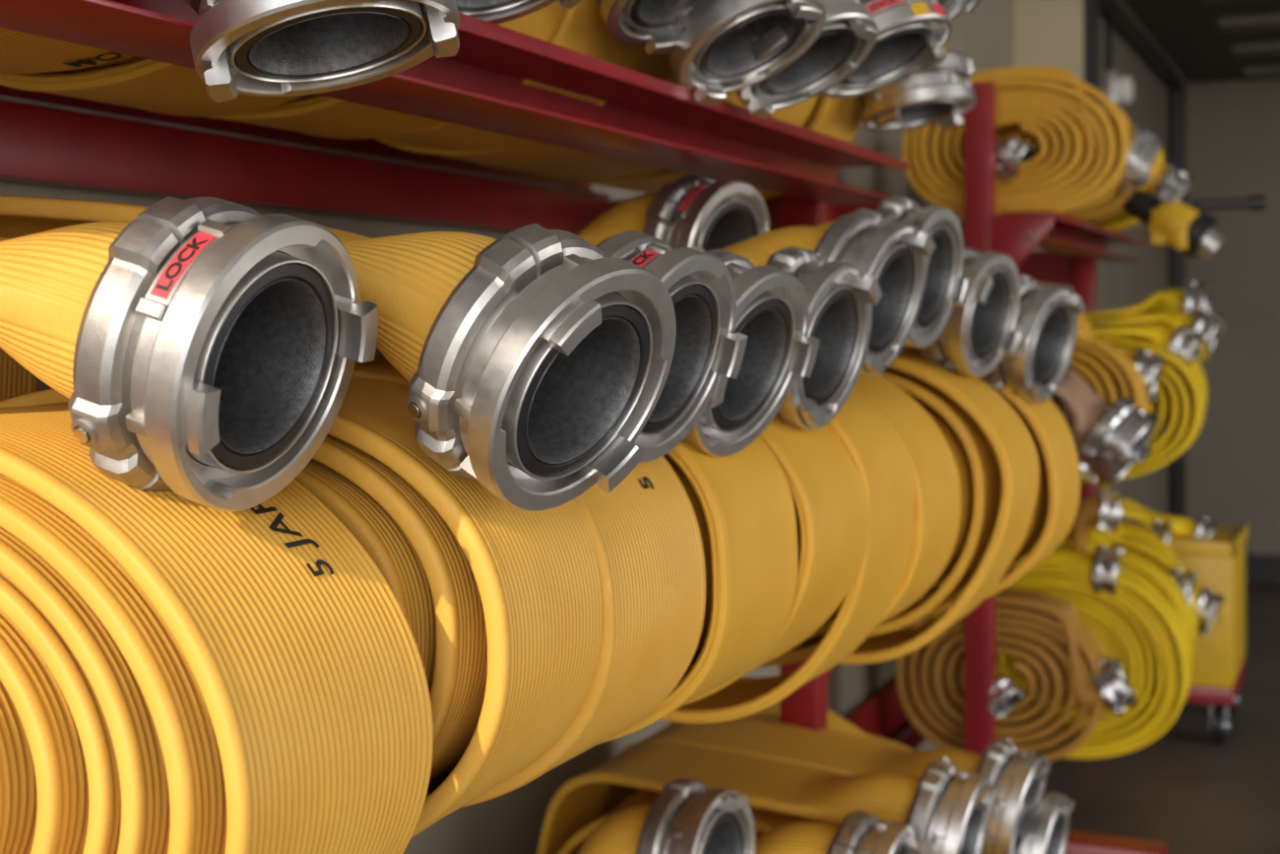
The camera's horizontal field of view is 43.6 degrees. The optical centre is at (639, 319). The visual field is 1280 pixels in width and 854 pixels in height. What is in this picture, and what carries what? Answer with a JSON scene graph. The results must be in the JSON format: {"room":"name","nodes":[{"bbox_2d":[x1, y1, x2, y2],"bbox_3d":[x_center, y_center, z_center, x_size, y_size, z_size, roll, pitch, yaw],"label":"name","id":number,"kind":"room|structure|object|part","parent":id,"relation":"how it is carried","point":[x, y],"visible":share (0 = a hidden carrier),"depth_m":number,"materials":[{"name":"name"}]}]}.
{"room":"emergency services station","nodes":[
{"label":"emergency services station","id":0,"kind":"room"},
{"bbox_2d":[0,0,1014,853],"bbox_3d":[-0.484,-0.700,1.958,0.200,3.900,8.150,0,0,25],"label":"wall","id":1,"kind":"structure","parent":0,"point":[511,822],"depth_m":2.55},
{"bbox_2d":[1014,0,1083,292],"bbox_3d":[1.372,-0.700,5.699,0.435,3.900,0.200,0,0,25],"label":"wall","id":2,"kind":"structure","parent":0,"point":[1047,32],"depth_m":5.57,"materials":[{"name":"beige paint"}]},
{"bbox_2d":[1083,0,1098,89],"bbox_3d":[1.567,-1.725,5.555,0.040,1.850,0.080,0,0,25],"label":"trim","id":3,"kind":"structure","parent":2,"relation":"attached to","point":[1090,7],"depth_m":5.52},
{"bbox_2d":[1094,0,1170,521],"bbox_3d":[1.907,-0.700,6.857,0.435,3.900,2.350,0,0,25],"label":"wall","id":4,"kind":"structure","parent":0,"point":[1120,286],"depth_m":6.80,"materials":[{"name":"grey paint"}]},
{"bbox_2d":[1102,12,1134,108],"bbox_3d":[1.777,-1.093,5.937,0.101,0.620,0.111,0,0,25],"label":"wall lamp","id":5,"kind":"object","parent":4,"relation":"attached to","point":[1120,90],"visible":0.92,"depth_m":5.91,"materials":[{"name":"metal"}]},
{"bbox_2d":[1044,580,1279,853],"bbox_3d":[2.620,1.300,1.930,6.060,0.100,10.700,0,0,25],"label":"floor","id":6,"kind":"structure","parent":0,"point":[1185,790],"depth_m":4.38,"materials":[{"name":"brown concrete"}]},
{"bbox_2d":[0,0,907,730],"bbox_3d":[-0.224,0.369,1.611,0.516,1.761,1.897,0,0,25],"label":"rack","id":7,"kind":"object","parent":6,"relation":"on","point":[47,139],"visible":0.37,"depth_m":1.64,"materials":[{"name":"red metal"}]},
{"bbox_2d":[0,195,433,853],"bbox_3d":[-0.405,0.174,0.927,0.531,0.482,0.241,0,0,25],"label":"fire hose","id":8,"kind":"object","parent":7,"relation":"on","point":[198,655],"visible":1,"depth_m":0.81,"materials":[{"name":"yellow fabric"}]},
{"bbox_3d":[-0.250,0.052,0.803,0.014,0.009,0.009,16,34,21],"label":"hub knob","id":9,"kind":"part","parent":8,"relation":"part of","materials":[{"name":"metal"}]},
{"bbox_3d":[-0.229,-0.025,0.806,0.016,0.063,0.012,16,-34,21],"label":"lock lever","id":10,"kind":"part","parent":8,"relation":"part of","materials":[{"name":"metal"}]},
{"bbox_2d":[0,0,459,103],"bbox_3d":[-0.401,-0.371,1.065,0.627,0.478,0.198,0,0,25],"label":"fire hose","id":11,"kind":"object","parent":7,"relation":"on","point":[246,47],"visible":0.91,"depth_m":1.00,"materials":[{"name":"silver metal"}]},
{"bbox_3d":[-0.224,-0.194,0.906,0.063,0.016,0.012,-18,-9,23],"label":"lock lever","id":12,"kind":"part","parent":11,"relation":"part of","materials":[{"name":"metal"}]},
{"bbox_2d":[0,0,582,116],"bbox_3d":[-0.314,-0.391,1.277,0.597,0.430,0.215,0,0,25],"label":"fire hose","id":13,"kind":"object","parent":7,"relation":"on","point":[130,81],"visible":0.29,"depth_m":1.25,"materials":[{"name":"yellow fabric"}]},
{"bbox_2d":[0,193,676,837],"bbox_3d":[-0.265,0.135,1.098,0.630,0.456,0.240,0,0,25],"label":"fire hose","id":14,"kind":"object","parent":7,"relation":"on","point":[534,359],"visible":0.48,"depth_m":0.97,"materials":[{"name":"yellow fabric"}]},
{"bbox_3d":[-0.098,0.050,0.906,0.014,0.009,0.009,30,33,31],"label":"hub knob","id":15,"kind":"part","parent":14,"relation":"part of","materials":[{"name":"metal"}]},
{"bbox_3d":[-0.084,0.093,0.966,0.016,0.012,0.063,30,5,31],"label":"lock lever","id":16,"kind":"part","parent":14,"relation":"part of","materials":[{"name":"metal"}]},
{"bbox_3d":[-0.037,-0.032,0.925,0.015,0.009,0.009,30,33,31],"label":"hub knob","id":17,"kind":"part","parent":14,"relation":"part of","materials":[{"name":"silver metal"}]},
{"bbox_2d":[204,0,694,138],"bbox_3d":[-0.203,-0.392,1.507,0.607,0.430,0.324,0,0,25],"label":"fire hose","id":18,"kind":"object","parent":7,"relation":"on","point":[650,23],"visible":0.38,"depth_m":1.47,"materials":[{"name":"yellow fabric"}]},
{"bbox_2d":[351,230,747,807],"bbox_3d":[-0.203,0.149,1.267,0.568,0.428,0.192,0,0,25],"label":"fire hose","id":19,"kind":"object","parent":7,"relation":"on","point":[645,532],"visible":0.21,"depth_m":1.17,"materials":[{"name":"yellow fabric"}]},
{"bbox_3d":[-0.003,-0.034,1.124,0.016,0.012,0.063,22,47,29],"label":"lock lever","id":20,"kind":"part","parent":19,"relation":"part of","materials":[{"name":"metal"}]},
{"bbox_2d":[376,0,827,150],"bbox_3d":[-0.128,-0.395,1.632,0.637,0.428,0.253,0,0,25],"label":"fire hose","id":21,"kind":"object","parent":7,"relation":"on","point":[710,57],"visible":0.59,"depth_m":1.57,"materials":[{"name":"yellow rubber"}]},
{"bbox_3d":[0.035,-0.271,1.547,0.012,0.016,0.063,-18,-20,-19],"label":"lock lever","id":22,"kind":"part","parent":21,"relation":"part of","materials":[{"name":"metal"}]},
{"bbox_2d":[354,246,882,704],"bbox_3d":[-0.042,0.151,1.597,0.555,0.442,0.203,0,0,25],"label":"fire hose","id":23,"kind":"object","parent":7,"relation":"on","point":[827,488],"visible":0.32,"depth_m":1.49,"materials":[{"name":"yellow fabric"}]},
{"bbox_3d":[0.154,-0.041,1.474,0.014,0.009,0.009,16,38,30],"label":"hub knob","id":24,"kind":"part","parent":23,"relation":"part of","materials":[{"name":"metal"}]},
{"bbox_2d":[374,0,879,168],"bbox_3d":[-0.059,-0.393,1.765,0.657,0.429,0.202,0,0,25],"label":"fire hose","id":25,"kind":"object","parent":7,"relation":"on","point":[850,32],"visible":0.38,"depth_m":1.70,"materials":[{"name":"silver metal"}]},
{"bbox_3d":[0.105,-0.275,1.634,0.012,0.016,0.063,-13,-23,-31],"label":"lock lever","id":26,"kind":"part","parent":25,"relation":"part of","materials":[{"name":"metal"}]},
{"bbox_2d":[577,777,756,853],"bbox_3d":[-0.078,0.754,1.759,0.557,0.501,0.247,0,0,25],"label":"fire hose","id":27,"kind":"object","parent":7,"relation":"on","point":[688,816],"visible":1,"depth_m":1.73,"materials":[{"name":"yellow rubber"}]},
{"bbox_3d":[0.040,0.540,1.684,0.014,0.009,0.009,0,-40,29],"label":"hub knob","id":28,"kind":"part","parent":27,"relation":"part of","materials":[{"name":"metal"}]},
{"bbox_2d":[576,174,769,252],"bbox_3d":[-0.059,0.076,1.900,0.448,0.481,0.196,0,0,32],"label":"fire hose","id":29,"kind":"object","parent":7,"relation":"on","point":[701,213],"visible":0.29,"depth_m":1.77,"materials":[{"name":"silver metal"}]},
{"bbox_3d":[0.058,-0.132,1.753,0.016,0.012,0.063,15,51,36],"label":"lock lever","id":30,"kind":"part","parent":29,"relation":"part of","materials":[{"name":"metal"}]},
{"bbox_2d":[599,249,819,743],"bbox_3d":[-0.124,0.155,1.419,0.564,0.426,0.208,0,0,25],"label":"fire hose","id":31,"kind":"object","parent":7,"relation":"on","point":[738,492],"visible":0.24,"depth_m":1.31,"materials":[{"name":"yellow fabric"}]},
{"bbox_3d":[0.060,-0.023,1.257,0.016,0.012,0.063,24,53,31],"label":"lock lever","id":32,"kind":"part","parent":31,"relation":"part of","materials":[{"name":"metal"}]},
{"bbox_2d":[468,0,952,180],"bbox_3d":[0.030,-0.393,1.903,0.697,0.428,0.217,0,0,25],"label":"fire hose","id":33,"kind":"object","parent":7,"relation":"on","point":[913,33],"visible":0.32,"depth_m":1.80,"materials":[{"name":"silver metal"}]},
{"bbox_3d":[0.256,-0.333,1.701,0.063,0.016,0.012,-22,-17,-4],"label":"lock lever","id":34,"kind":"part","parent":33,"relation":"part of","materials":[{"name":"metal"}]},
{"bbox_2d":[536,740,992,853],"bbox_3d":[0.140,0.782,2.101,0.644,0.452,0.287,0,0,25],"label":"fire hose","id":35,"kind":"object","parent":7,"relation":"on","point":[947,810],"visible":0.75,"depth_m":2.07,"materials":[{"name":"yellow fabric"}]},
{"bbox_3d":[0.363,0.632,1.945,0.014,0.009,0.009,12,-5,25],"label":"hub knob","id":36,"kind":"part","parent":35,"relation":"part of","materials":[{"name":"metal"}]},
{"bbox_3d":[0.410,0.574,2.017,0.014,0.009,0.009,12,-5,25],"label":"hub knob","id":37,"kind":"part","parent":35,"relation":"part of","materials":[{"name":"metal"}]},
{"bbox_2d":[568,0,980,192],"bbox_3d":[0.109,-0.392,2.120,0.688,0.429,0.236,0,0,18],"label":"fire hose","id":38,"kind":"object","parent":7,"relation":"on","point":[798,114],"visible":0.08,"depth_m":2.10,"materials":[{"name":"yellow fabric"}]},
{"bbox_2d":[659,207,935,722],"bbox_3d":[0.037,0.149,1.746,0.564,0.533,0.192,0,0,25],"label":"fire hose","id":39,"kind":"object","parent":7,"relation":"on","point":[895,253],"visible":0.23,"depth_m":1.65,"materials":[{"name":"yellow fabric"}]},
{"bbox_3d":[0.226,-0.081,1.605,0.014,0.009,0.009,19,50,30],"label":"hub knob","id":40,"kind":"part","parent":39,"relation":"part of","materials":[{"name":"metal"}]},
{"bbox_2d":[644,44,976,199],"bbox_3d":[0.173,-0.394,2.316,0.611,0.436,0.228,0,0,25],"label":"fire hose","id":41,"kind":"object","parent":7,"relation":"on","point":[941,95],"visible":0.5,"depth_m":2.21,"materials":[{"name":"yellow rubber"}]},
{"bbox_3d":[0.327,-0.309,2.215,0.009,0.014,0.009,-5,-9,-32],"label":"hub knob","id":42,"kind":"part","parent":41,"relation":"part of","materials":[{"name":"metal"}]},
{"bbox_3d":[0.399,-0.328,2.185,0.063,0.016,0.012,-8,-8,-10],"label":"lock lever","id":43,"kind":"part","parent":41,"relation":"part of","materials":[{"name":"metal"}]},
{"bbox_3d":[0.457,-0.328,2.231,0.009,0.015,0.009,-12,-8,18],"label":"hub knob","id":44,"kind":"part","parent":41,"relation":"part of","materials":[{"name":"silver metal"}]},
{"bbox_2d":[600,716,1050,853],"bbox_3d":[0.236,0.793,2.283,0.678,0.422,0.238,0,0,19],"label":"fire hose","id":45,"kind":"object","parent":7,"relation":"on","point":[1015,779],"visible":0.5,"depth_m":2.25,"materials":[{"name":"yellow fabric"}]},
{"bbox_3d":[0.476,0.719,2.172,0.016,0.063,0.012,14,48,27],"label":"lock lever","id":46,"kind":"part","parent":45,"relation":"part of","materials":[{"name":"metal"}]},
{"bbox_3d":[0.484,0.648,2.149,0.015,0.009,0.009,14,-14,27],"label":"hub knob","id":47,"kind":"part","parent":45,"relation":"part of","materials":[{"name":"silver metal"}]},
{"bbox_3d":[0.536,0.605,2.228,0.014,0.009,0.009,14,-14,27],"label":"hub knob","id":48,"kind":"part","parent":45,"relation":"part of","materials":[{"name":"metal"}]},
{"bbox_2d":[755,810,925,853],"bbox_3d":[0.035,0.793,1.943,0.585,0.428,0.242,0,0,25],"label":"fire hose","id":49,"kind":"object","parent":7,"relation":"on","point":[860,832],"visible":1,"depth_m":1.87,"materials":[{"name":"yellow fabric"}]},
{"bbox_3d":[0.247,0.630,1.813,0.016,0.063,0.012,11,-23,25],"label":"lock lever","id":50,"kind":"part","parent":49,"relation":"part of","materials":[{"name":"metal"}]},
{"bbox_3d":[0.283,0.591,1.866,0.014,0.009,0.009,11,5,25],"label":"hub knob","id":51,"kind":"part","parent":49,"relation":"part of","materials":[{"name":"metal"}]},
{"bbox_2d":[637,701,1075,853],"bbox_3d":[0.312,0.799,2.425,0.683,0.411,0.225,0,0,25],"label":"fire hose","id":52,"kind":"object","parent":7,"relation":"on","point":[1045,830],"visible":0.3,"depth_m":2.25,"materials":[{"name":"yellow rubber"}]},
{"bbox_3d":[0.538,0.713,2.214,0.014,0.009,0.009,9,-26,27],"label":"hub knob","id":53,"kind":"part","parent":52,"relation":"part of","materials":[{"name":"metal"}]},
{"bbox_2d":[759,195,970,666],"bbox_3d":[0.114,0.128,1.905,0.533,0.537,0.195,0,0,25],"label":"fire hose","id":54,"kind":"object","parent":7,"relation":"on","point":[936,515],"visible":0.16,"depth_m":1.81,"materials":[{"name":"yellow fabric"}]},
{"bbox_2d":[838,247,1039,663],"bbox_3d":[0.242,0.168,2.110,0.536,0.524,0.234,0,0,25],"label":"fire hose","id":55,"kind":"object","parent":7,"relation":"on","point":[993,452],"visible":0.35,"depth_m":1.99,"materials":[{"name":"yellow fabric"}]},
{"bbox_3d":[0.382,0.025,1.999,0.014,0.009,0.009,15,39,36],"label":"hub knob","id":56,"kind":"part","parent":55,"relation":"part of","materials":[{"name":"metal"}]},
{"bbox_3d":[0.414,0.058,2.058,0.016,0.012,0.063,15,11,36],"label":"lock lever","id":57,"kind":"part","parent":55,"relation":"part of","materials":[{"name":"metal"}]},
{"bbox_3d":[0.415,-0.073,2.008,0.014,0.009,0.009,15,39,36],"label":"hub knob","id":58,"kind":"part","parent":55,"relation":"part of","materials":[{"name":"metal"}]},
{"bbox_2d":[901,273,1085,614],"bbox_3d":[0.355,0.176,2.293,0.554,0.477,0.232,0,0,27],"label":"fire hose","id":59,"kind":"object","parent":7,"relation":"on","point":[1047,321],"visible":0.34,"depth_m":2.16,"materials":[{"name":"yellow fabric"}]},
{"bbox_3d":[0.488,0.034,2.111,0.016,0.063,0.012,16,14,35],"label":"lock lever","id":60,"kind":"part","parent":59,"relation":"part of","materials":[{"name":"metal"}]},
{"bbox_3d":[0.522,-0.031,2.126,0.014,0.009,0.009,16,42,35],"label":"hub knob","id":61,"kind":"part","parent":59,"relation":"part of","materials":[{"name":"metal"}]},
{"bbox_2d":[831,81,1167,853],"bbox_3d":[1.038,0.369,4.083,0.736,1.761,1.476,0,0,25],"label":"rack","id":62,"kind":"object","parent":6,"relation":"on","point":[1069,259],"visible":0.26,"depth_m":3.44,"materials":[{"name":"red metal"}]},
{"bbox_2d":[896,587,1137,762],"bbox_3d":[0.822,0.796,3.527,0.527,0.375,0.260,0,0,25],"label":"fire hose","id":63,"kind":"object","parent":62,"relation":"on","point":[1058,656],"visible":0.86,"depth_m":3.51,"materials":[{"name":"fabric"}]},
{"bbox_3d":[0.766,0.799,3.426,0.010,0.038,0.007,49,-4,36],"label":"lock lever","id":64,"kind":"part","parent":63,"relation":"part of","materials":[{"name":"silver metal"}]},
{"bbox_3d":[1.002,0.769,3.425,0.012,0.045,0.009,-33,-37,13],"label":"lock lever","id":65,"kind":"part","parent":63,"relation":"part of","materials":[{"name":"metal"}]},
{"bbox_2d":[901,65,1161,216],"bbox_3d":[0.868,-0.391,3.565,0.566,0.336,0.259,0,0,25],"label":"fire hose","id":66,"kind":"object","parent":62,"relation":"on","point":[1082,163],"visible":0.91,"depth_m":3.49,"materials":[{"name":"yellow fabric"}]},
{"bbox_3d":[0.818,-0.375,3.470,0.010,0.039,0.007,35,-23,23],"label":"lock lever","id":67,"kind":"part","parent":66,"relation":"part of","materials":[{"name":"silver metal"}]},
{"bbox_3d":[1.058,-0.311,3.464,0.014,0.008,0.008,32,38,-3],"label":"hub knob","id":68,"kind":"part","parent":66,"relation":"part of","materials":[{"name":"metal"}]},
{"bbox_3d":[1.096,-0.377,3.460,0.015,0.060,0.012,32,-30,-3],"label":"lock lever","id":69,"kind":"part","parent":66,"relation":"part of","materials":[{"name":"metal"}]},
{"bbox_2d":[927,544,1192,758],"bbox_3d":[0.987,0.780,3.830,0.622,0.500,0.167,0,0,25],"label":"fire hose","id":70,"kind":"object","parent":62,"relation":"on","point":[1134,623],"visible":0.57,"depth_m":3.72,"materials":[{"name":"fabric"}]},
{"bbox_2d":[1070,490,1123,553],"bbox_3d":[0.961,0.609,3.928,0.450,0.407,0.187,0,0,25],"label":"fire hose","id":71,"kind":"object","parent":70,"relation":"on","point":[1105,510],"visible":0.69,"depth_m":3.80,"materials":[{"name":"fabric"}]},
{"bbox_3d":[1.115,0.419,3.784,0.010,0.007,0.038,6,34,20],"label":"lock lever","id":72,"kind":"part","parent":71,"relation":"part of","materials":[{"name":"silver metal"}]},
{"bbox_3d":[1.080,0.607,3.709,0.012,0.049,0.009,1,12,23],"label":"lock lever","id":73,"kind":"part","parent":70,"relation":"part of","materials":[{"name":"metal"}]},
{"bbox_2d":[996,104,1192,223],"bbox_3d":[1.049,-0.376,3.928,0.572,0.301,0.292,0,0,25],"label":"fire hose","id":74,"kind":"object","parent":62,"relation":"on","point":[1182,181],"visible":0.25,"depth_m":3.84,"materials":[{"name":"yellow fabric"}]},
{"bbox_3d":[1.281,-0.314,3.837,0.014,0.057,0.011,39,-8,0],"label":"lock lever","id":75,"kind":"part","parent":74,"relation":"part of","materials":[{"name":"metal"}]},
{"bbox_2d":[1122,179,1266,259],"bbox_3d":[1.288,-0.233,3.720,0.317,0.186,0.129,0,0,16],"label":"hose nozzle","id":76,"kind":"object","parent":74,"relation":"attached to","point":[1182,224],"visible":1,"depth_m":3.69,"materials":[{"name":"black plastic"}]},
{"bbox_3d":[1.339,-0.260,3.718,0.217,0.071,0.044,0,0,18],"label":"handle","id":77,"kind":"part","parent":76,"relation":"part of","materials":[{"name":"black plastic"}]},
{"bbox_2d":[1049,366,1158,491],"bbox_3d":[0.864,0.211,3.584,0.564,0.337,0.328,0,0,25],"label":"fire hose","id":78,"kind":"object","parent":62,"relation":"on","point":[1108,437],"visible":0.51,"depth_m":3.46,"materials":[{"name":"silver metal"}]},
{"bbox_3d":[0.996,0.348,3.509,0.018,0.011,0.011,37,-3,23],"label":"hub knob","id":79,"kind":"part","parent":78,"relation":"part of","materials":[{"name":"metal"}]},
{"bbox_3d":[1.002,0.290,3.438,0.018,0.011,0.011,37,27,23],"label":"hub knob","id":80,"kind":"part","parent":78,"relation":"part of","materials":[{"name":"metal"}]},
{"bbox_3d":[1.063,0.213,3.454,0.020,0.015,0.079,37,49,23],"label":"lock lever","id":81,"kind":"part","parent":78,"relation":"part of","materials":[{"name":"metal"}]},
{"bbox_2d":[1030,531,1198,710],"bbox_3d":[1.155,0.791,4.177,0.560,0.475,0.302,0,0,25],"label":"fire hose","id":82,"kind":"object","parent":62,"relation":"on","point":[1176,586],"visible":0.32,"depth_m":4.03,"materials":[{"name":"fabric"}]},
{"bbox_2d":[1068,314,1164,479],"bbox_3d":[1.000,0.184,3.914,0.533,0.401,0.324,0,0,25],"label":"fire hose","id":83,"kind":"object","parent":62,"relation":"on","point":[1112,373],"visible":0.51,"depth_m":3.75,"materials":[{"name":"yellow fabric"}]},
{"bbox_2d":[1073,147,1172,250],"bbox_3d":[1.187,-0.343,4.235,0.559,0.323,0.258,0,0,25],"label":"fire hose","id":84,"kind":"object","parent":62,"relation":"on","point":[1122,221],"visible":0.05,"depth_m":4.14,"materials":[{"name":"fabric"}]},
{"bbox_2d":[1038,522,1225,684],"bbox_3d":[1.305,0.786,4.434,0.588,0.446,0.293,0,0,25],"label":"fire hose","id":85,"kind":"object","parent":62,"relation":"on","point":[1204,606],"visible":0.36,"depth_m":4.33,"materials":[{"name":"fabric"}]},
{"bbox_3d":[1.526,0.823,4.372,0.012,0.048,0.009,26,35,28],"label":"lock lever","id":86,"kind":"part","parent":85,"relation":"part of","materials":[{"name":"metal"}]},
{"bbox_2d":[1080,322,1205,481],"bbox_3d":[1.176,0.209,4.207,0.586,0.405,0.323,0,0,20],"label":"fire hose","id":87,"kind":"object","parent":62,"relation":"on","point":[1179,347],"visible":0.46,"depth_m":4.04,"materials":[{"name":"fabric"}]},
{"bbox_3d":[1.425,0.045,4.166,0.014,0.010,0.054,27,53,23],"label":"lock lever","id":88,"kind":"part","parent":87,"relation":"part of","materials":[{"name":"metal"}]},
{"bbox_2d":[1117,519,1173,555],"bbox_3d":[1.335,0.756,4.672,0.528,0.479,0.462,0,0,25],"label":"fire hose","id":89,"kind":"object","parent":62,"relation":"on","point":[1163,531],"visible":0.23,"depth_m":4.71,"materials":[{"name":"fabric"}]},
{"bbox_2d":[1080,280,1213,437],"bbox_3d":[1.408,0.129,4.772,0.541,0.494,0.447,0,0,25],"label":"fire hose","id":90,"kind":"object","parent":62,"relation":"on","point":[1192,298],"visible":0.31,"depth_m":4.76,"materials":[{"name":"fabric"}]},
{"bbox_2d":[1087,310,1225,460],"bbox_3d":[1.354,0.184,4.582,0.582,0.425,0.437,0,0,25],"label":"fire hose","id":91,"kind":"object","parent":62,"relation":"on","point":[1210,325],"visible":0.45,"depth_m":4.55,"materials":[{"name":"fabric"}]},
{"bbox_3d":[1.604,0.030,4.554,0.014,0.057,0.011,22,-9,24],"label":"lock lever","id":92,"kind":"part","parent":91,"relation":"part of","materials":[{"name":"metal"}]},
{"bbox_2d":[1118,498,1219,561],"bbox_3d":[1.424,0.764,4.796,0.562,0.456,0.477,0,0,25],"label":"fire hose","id":93,"kind":"object","parent":62,"relation":"on","point":[1201,529],"visible":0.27,"depth_m":4.82,"materials":[{"name":"fabric"}]},
{"bbox_2d":[1123,520,1248,743],"bbox_3d":[1.614,0.949,4.982,0.491,0.602,0.516,0,0,25],"label":"cart","id":94,"kind":"object","parent":6,"relation":"on","point":[1219,561],"visible":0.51,"depth_m":4.69,"materials":[{"name":"yellow paint"}]},
{"bbox_3d":[1.615,1.100,4.984,0.475,0.050,0.495,0,0,25],"label":"frame","id":95,"kind":"part","parent":94,"relation":"part of","materials":[{"name":"red paint"}]},
{"bbox_2d":[1170,61,1279,555],"bbox_3d":[5.040,-0.700,6.815,6.160,3.900,0.200,0,0,25],"label":"wall","id":96,"kind":"structure","parent":0,"point":[1233,127],"depth_m":7.70,"materials":[{"name":"grey paint"}]},
{"bbox_2d":[1097,0,1279,517],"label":"door frame","id":97,"kind":"structure","parent":96,"relation":"in","point":[1206,40],"depth_m":6.56,"materials":[{"name":"black metal"}]},
{"bbox_3d":[3.713,-1.165,4.740,4.430,0.050,0.620,0,0,25],"label":"door panel","id":98,"kind":"part","parent":97,"relation":"part of","materials":[{"name":"black metal"}]},
{"bbox_3d":[3.981,-1.165,5.321,4.430,0.050,0.620,0,0,25],"label":"door panel","id":99,"kind":"part","parent":97,"relation":"part of","materials":[{"name":"black metal"}]},
{"bbox_3d":[4.250,-1.165,5.902,4.430,0.050,0.620,0,0,25],"label":"door panel","id":100,"kind":"part","parent":97,"relation":"part of","materials":[{"name":"black metal"}]},
{"bbox_3d":[4.518,-1.165,6.484,4.430,0.050,0.620,0,0,25],"label":"door panel","id":101,"kind":"part","parent":97,"relation":"part of","materials":[{"name":"black metal"}]},
{"bbox_2d":[1245,553,1279,582],"bbox_3d":[5.101,1.185,6.666,5.525,0.130,0.020,0,0,25],"label":"baseboard","id":102,"kind":"structure","parent":96,"relation":"attached to","point":[1258,567],"depth_m":7.64,"materials":[{"name":"black"}]}
]}

